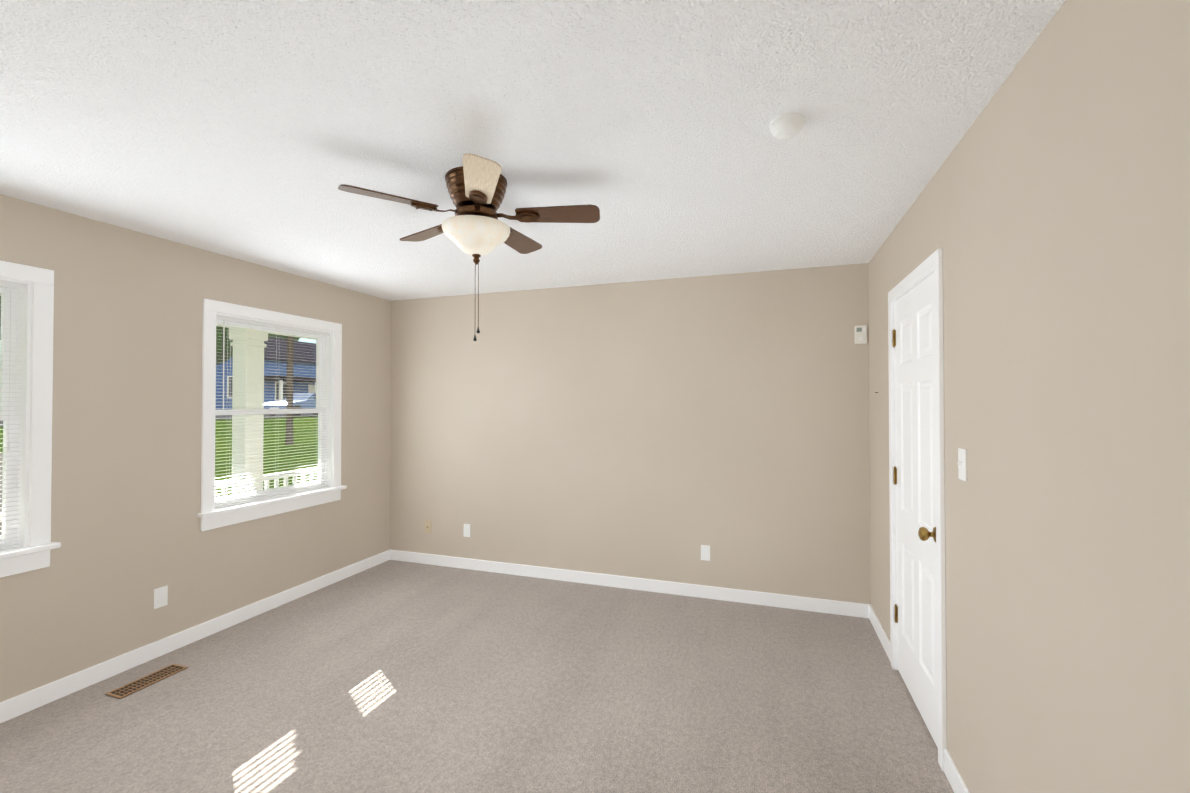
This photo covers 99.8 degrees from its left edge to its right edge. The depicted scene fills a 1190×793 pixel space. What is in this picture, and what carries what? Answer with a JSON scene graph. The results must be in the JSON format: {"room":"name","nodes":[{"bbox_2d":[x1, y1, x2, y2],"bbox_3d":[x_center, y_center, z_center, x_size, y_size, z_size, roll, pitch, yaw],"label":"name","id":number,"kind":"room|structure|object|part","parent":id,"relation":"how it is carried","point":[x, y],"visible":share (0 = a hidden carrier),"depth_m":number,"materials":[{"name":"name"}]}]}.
{"room":"empty bedroom","nodes":[
{"label":"empty bedroom","id":0,"kind":"room"},
{"bbox_2d":[0,194,390,701],"bbox_3d":[-2.640,0.290,2.846,0.140,2.440,4.020,0,-1,19],"label":"wall","id":1,"kind":"structure","parent":0,"point":[128,534],"depth_m":2.86,"materials":[{"name":"paint"}]},
{"bbox_2d":[0,260,53,577],"bbox_3d":[-2.936,0.100,1.986,0.188,1.460,1.085,0,-1,19],"label":"window","id":2,"kind":"structure","parent":1,"relation":"in","point":[41,397],"depth_m":2.41,"materials":[{"name":"white"}]},
{"bbox_3d":[-2.934,0.383,1.981,0.004,0.557,0.835,0,-1,19],"label":"glass","id":3,"kind":"part","parent":2,"relation":"part of","materials":[{"name":"clear glass"}]},
{"bbox_3d":[-2.967,-0.218,2.000,0.030,0.652,0.913,0,-1,19],"label":"window sash","id":4,"kind":"part","parent":2,"relation":"part of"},
{"bbox_3d":[-2.934,0.398,1.981,0.030,0.652,0.913,0,-1,19],"label":"window sash","id":5,"kind":"part","parent":2,"relation":"part of","materials":[{"name":"white wood"}]},
{"bbox_2d":[0,280,24,549],"bbox_3d":[-2.886,0.083,1.969,0.042,1.253,0.905,0,-1,19],"label":"window blind","id":6,"kind":"object","parent":2,"relation":"attached to","point":[11,285],"visible":1,"depth_m":2.36,"materials":[{"name":"white plastic"}]},
{"bbox_3d":[-2.857,0.784,1.950,0.016,0.090,1.085,0,-1,19],"label":"window apron","id":7,"kind":"part","parent":2,"relation":"part of","materials":[{"name":"white wood"}]},
{"bbox_2d":[0,542,60,559],"bbox_3d":[-2.861,0.725,1.952,0.108,0.026,1.125,0,-1,19],"label":"window sill","id":8,"kind":"structure","parent":1,"relation":"attached to","point":[12,552],"depth_m":2.36,"materials":[{"name":"white wood"}]},
{"bbox_2d":[154,585,167,608],"bbox_3d":[-2.532,1.171,2.922,0.009,0.115,0.070,0,-1,19],"label":"electrical outlet","id":9,"kind":"object","parent":1,"relation":"attached to","point":[160,596],"visible":1,"depth_m":2.92,"materials":[{"name":"white plastic"}]},
{"bbox_2d":[0,550,389,722],"bbox_3d":[-2.569,1.462,2.801,0.013,0.095,4.007,0,-1,19],"label":"baseboard","id":10,"kind":"structure","parent":1,"relation":"attached to","point":[20,704],"depth_m":2.92,"materials":[{"name":"white wood"}]},
{"bbox_2d":[200,298,341,530],"bbox_3d":[-2.367,0.120,3.677,0.188,1.460,1.085,0,-1,19],"label":"window","id":11,"kind":"structure","parent":1,"relation":"in","point":[211,308],"depth_m":3.62,"materials":[{"name":"white"}]},
{"bbox_3d":[-2.397,-0.193,3.691,0.004,0.577,0.835,0,-1,19],"label":"glass","id":12,"kind":"part","parent":11,"relation":"part of","materials":[{"name":"clear glass"}]},
{"bbox_3d":[-2.365,0.404,3.673,0.004,0.557,0.835,0,-1,19],"label":"glass","id":13,"kind":"part","parent":11,"relation":"part of","materials":[{"name":"clear glass"}]},
{"bbox_3d":[-2.397,-0.198,3.691,0.030,0.652,0.913,0,-1,19],"label":"window sash","id":14,"kind":"part","parent":11,"relation":"part of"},
{"bbox_3d":[-2.287,0.805,3.642,0.016,0.090,1.085,0,-1,19],"label":"window apron","id":15,"kind":"part","parent":11,"relation":"part of","materials":[{"name":"white wood"}]},
{"bbox_3d":[-2.365,0.418,3.673,0.030,0.652,0.913,0,-1,19],"label":"window sash","id":16,"kind":"part","parent":11,"relation":"part of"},
{"bbox_2d":[215,315,329,508],"bbox_3d":[-2.317,0.104,3.660,0.042,1.253,0.905,0,-1,19],"label":"window blind","id":17,"kind":"object","parent":11,"relation":"attached to","point":[248,322],"visible":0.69,"depth_m":3.60,"materials":[{"name":"white plastic"}]},
{"bbox_2d":[197,485,346,517],"bbox_3d":[-2.291,0.746,3.644,0.108,0.026,1.125,0,-1,19],"label":"window sill","id":18,"kind":"structure","parent":1,"relation":"attached to","point":[239,507],"depth_m":3.52,"materials":[{"name":"white wood"}]},
{"bbox_2d":[0,560,953,792],"bbox_3d":[-0.664,1.552,2.166,4.310,0.100,4.300,0,-1,19],"label":"floor","id":19,"kind":"structure","parent":0,"point":[391,676],"depth_m":2.44,"materials":[{"name":"carpet"}]},
{"bbox_2d":[105,664,187,698],"bbox_3d":[-2.367,1.504,2.655,0.116,0.006,0.310,0,-1,19],"label":"air vent register","id":20,"kind":"object","parent":19,"relation":"on","point":[121,692],"visible":1,"depth_m":2.64,"materials":[{"name":"brown metal"}]},
{"bbox_2d":[0,0,1064,300],"bbox_3d":[-0.664,-0.988,2.196,4.310,0.100,4.300,0,-1,19],"label":"ceiling","id":21,"kind":"structure","parent":0,"point":[258,132],"depth_m":1.72,"materials":[{"name":"white paint"}]},
{"bbox_2d":[338,153,599,340],"bbox_3d":[-0.498,-0.593,2.200,1.038,0.690,1.000,0,-1,19],"label":"ceiling fan","id":22,"kind":"object","parent":21,"relation":"hanging from","point":[474,226],"visible":1,"depth_m":2.10,"materials":[{"name":"brown wood"}]},
{"bbox_3d":[-0.809,-0.784,1.974,0.360,0.006,0.132,0,11,-33],"label":"blade","id":23,"kind":"part","parent":22,"relation":"part of","materials":[{"name":"brown wood"}]},
{"label":"blade","id":24,"kind":"part","parent":22,"relation":"part of","materials":[{"name":"brown wood"}]},
{"bbox_3d":[-0.513,-0.673,2.168,0.290,0.125,0.290,0,-1,19],"label":"lamp shade","id":25,"kind":"part","parent":22,"relation":"part of","materials":[{"name":"white glass"}]},
{"bbox_3d":[-0.513,-0.830,2.170,0.262,0.216,0.262,0,-1,19],"label":"motor","id":26,"kind":"part","parent":22,"relation":"part of","materials":[{"name":"brown metal"}]},
{"bbox_3d":[-0.419,-0.786,1.828,0.132,0.006,0.360,13,-4,-15],"label":"blade","id":27,"kind":"part","parent":22,"relation":"part of","materials":[{"name":"beige wood"}]},
{"bbox_3d":[-0.389,-0.778,2.502,0.132,0.006,0.360,-13,-5,20],"label":"blade","id":28,"kind":"part","parent":22,"relation":"part of","materials":[{"name":"brown wood"}]},
{"label":"blade","id":29,"kind":"part","parent":22,"relation":"part of","materials":[{"name":"brown wood"}]},
{"bbox_2d":[769,112,804,139],"bbox_3d":[0.658,-0.917,1.719,0.114,0.052,0.114,0,-1,19],"label":"smoke detector","id":30,"kind":"object","parent":21,"relation":"attached to","point":[789,125],"visible":1,"depth_m":1.69,"materials":[{"name":"white plastic"}]},
{"bbox_2d":[390,263,870,604],"bbox_3d":[0.000,0.306,4.152,4.310,2.440,0.140,0,-1,19],"label":"wall","id":31,"kind":"structure","parent":0,"point":[663,429],"depth_m":3.94,"materials":[{"name":"paint"}]},
{"bbox_2d":[425,520,430,532],"bbox_3d":[-1.527,1.191,4.573,0.070,0.115,0.017,0,-1,19],"label":"outlet","id":32,"kind":"object","parent":31,"relation":"attached to","point":[427,526],"visible":1,"depth_m":4.57,"materials":[{"name":"beige plastic"}]},
{"bbox_2d":[463,524,469,536],"bbox_3d":[-1.137,1.190,4.446,0.070,0.115,0.009,0,-1,19],"label":"electrical outlet","id":33,"kind":"object","parent":31,"relation":"attached to","point":[466,533],"visible":1,"depth_m":4.44,"materials":[{"name":"white plastic"}]},
{"bbox_2d":[390,549,869,617],"bbox_3d":[-0.025,1.478,4.066,4.030,0.095,0.013,0,-1,19],"label":"baseboard","id":34,"kind":"structure","parent":31,"relation":"attached to","point":[853,609],"depth_m":3.91,"materials":[{"name":"white wood"}]},
{"bbox_2d":[701,545,709,560],"bbox_3d":[0.834,1.182,3.782,0.070,0.115,0.009,0,-1,19],"label":"electrical outlet","id":35,"kind":"object","parent":31,"relation":"attached to","point":[705,552],"visible":1,"depth_m":3.78,"materials":[{"name":"white plastic"}]},
{"bbox_2d":[855,325,866,343],"bbox_3d":[1.833,-0.427,3.454,0.074,0.124,0.032,0,-1,19],"label":"thermostat","id":36,"kind":"object","parent":31,"relation":"attached to","point":[860,334],"visible":0.98,"depth_m":3.44,"materials":[{"name":"white plastic"}]},
{"bbox_2d":[868,0,1189,792],"bbox_3d":[1.312,0.274,1.516,0.140,2.440,4.020,0,-1,19],"label":"wall","id":37,"kind":"structure","parent":0,"point":[1048,212],"depth_m":1.20,"materials":[{"name":"paint"}]},
{"bbox_2d":[869,605,890,661],"bbox_3d":[1.776,1.466,3.119,0.013,0.095,0.633,0,-1,19],"label":"baseboard","id":38,"kind":"structure","parent":37,"relation":"attached to","point":[880,632],"depth_m":3.08,"materials":[{"name":"white wood"}]},
{"bbox_2d":[892,273,937,747],"bbox_3d":[1.536,0.483,2.433,0.101,2.020,0.766,0,-1,19],"label":"closet door","id":39,"kind":"structure","parent":37,"relation":"in","point":[915,606],"depth_m":2.39,"materials":[{"name":"painted wood"},{"name":"brass"}]},
{"bbox_3d":[1.417,0.587,2.133,0.066,0.066,0.066,0,-1,19],"label":"knob","id":40,"kind":"part","parent":39,"relation":"part of","materials":[{"name":"gold metal"}]},
{"bbox_2d":[888,248,946,770],"bbox_3d":[1.562,0.455,2.411,0.076,2.100,0.860,0,-1,19],"label":"trim","id":41,"kind":"structure","parent":37,"relation":"attached to","point":[927,267],"depth_m":2.05,"materials":[{"name":"white wood"}]},
{"bbox_2d":[944,749,969,792],"bbox_3d":[1.145,1.443,1.245,0.013,0.095,1.586,0,-1,19],"label":"baseboard","id":42,"kind":"structure","parent":37,"relation":"attached to","point":[955,778],"depth_m":1.90,"materials":[{"name":"white wood"}]},
{"bbox_2d":[957,448,966,480],"bbox_3d":[1.334,0.248,1.827,0.018,0.115,0.070,0,-1,19],"label":"light switch","id":43,"kind":"object","parent":37,"relation":"attached to","point":[962,464],"visible":1,"depth_m":1.82,"materials":[{"name":"white plastic"}]},
{"label":"outside","id":44,"kind":"structure","parent":0,"visible":0},
{"bbox_2d":[0,417,317,496],"bbox_3d":[-44.817,1.991,46.578,132.000,1.300,180.000,0,-1,19],"label":"lawn","id":45,"kind":"structure","parent":44,"point":[222,425],"depth_m":15.48,"materials":[{"name":"green plant"}]},
{"bbox_2d":[0,453,221,536],"bbox_3d":[-11.912,1.508,9.234,17.400,1.300,3.600,0,-1,19],"label":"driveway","id":46,"kind":"structure","parent":45,"relation":"on","point":[1,459],"depth_m":9.43,"materials":[{"name":"concrete"}]},
{"bbox_2d":[0,413,317,426],"bbox_3d":[-15.484,1.236,36.714,6.900,0.070,180.000,0,-1,19],"label":"street","id":47,"kind":"structure","parent":45,"relation":"on","point":[268,415],"depth_m":27.19,"materials":[{"name":"grey asphalt"}]},
{"bbox_2d":[264,393,317,415],"bbox_3d":[-16.595,0.446,28.878,1.800,1.320,4.420,0,-1,19],"label":"car","id":48,"kind":"object","parent":47,"relation":"on","point":[298,403],"depth_m":27.70,"materials":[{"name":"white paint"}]},
{"bbox_2d":[216,326,232,364],"bbox_3d":[-25.713,-4.022,31.589,7.736,10.962,8.086,0,-1,19],"label":"tree","id":49,"kind":"object","parent":45,"relation":"on","point":[219,343],"depth_m":31.66,"materials":[{"name":"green plant"}]},
{"bbox_2d":[215,337,315,409],"bbox_3d":[-28.444,-1.995,44.017,13.700,6.590,17.500,0,-1,19],"label":"house","id":50,"kind":"structure","parent":45,"relation":"on","point":[268,373],"depth_m":39.78,"materials":[{"name":"blue"}]},
{"bbox_2d":[268,333,299,340],"bbox_3d":[-38.056,-7.111,51.819,12.574,17.630,14.939,0,-1,19],"label":"tree","id":51,"kind":"object","parent":45,"relation":"on","point":[274,336],"depth_m":51.72,"materials":[{"name":"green plant"}]},
{"bbox_2d":[285,336,293,444],"bbox_3d":[-10.071,-4.960,16.437,7.064,13.689,7.699,0,-1,19],"label":"trees","id":52,"kind":"object","parent":45,"relation":"on","point":[290,402],"depth_m":16.48,"materials":[{"name":"brown plant"}]},
{"bbox_3d":[-3.542,1.887,3.405,1.880,0.500,10.500,0,-1,19],"label":"porch","id":53,"kind":"object","parent":45,"relation":"on","visible":0},
{"bbox_2d":[229,327,267,495],"bbox_3d":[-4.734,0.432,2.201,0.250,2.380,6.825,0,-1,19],"label":"porch post","id":54,"kind":"object","parent":53,"relation":"on","point":[257,344],"depth_m":5.24,"materials":[{"name":"white wood"}]},
{"bbox_2d":[0,293,315,339],"bbox_3d":[-4.244,-0.820,3.674,0.220,0.160,10.500,0,-1,19],"label":"header","id":55,"kind":"object","parent":54,"relation":"on","point":[268,332],"depth_m":5.77,"materials":[{"name":"white"}]},
{"bbox_2d":[0,467,317,520],"bbox_3d":[-4.180,1.172,3.839,0.070,0.660,9.900,0,-1,19],"label":"porch railing","id":56,"kind":"object","parent":54,"relation":"attached to","point":[267,478],"depth_m":5.63,"materials":[{"name":"white wood"}]}
]}

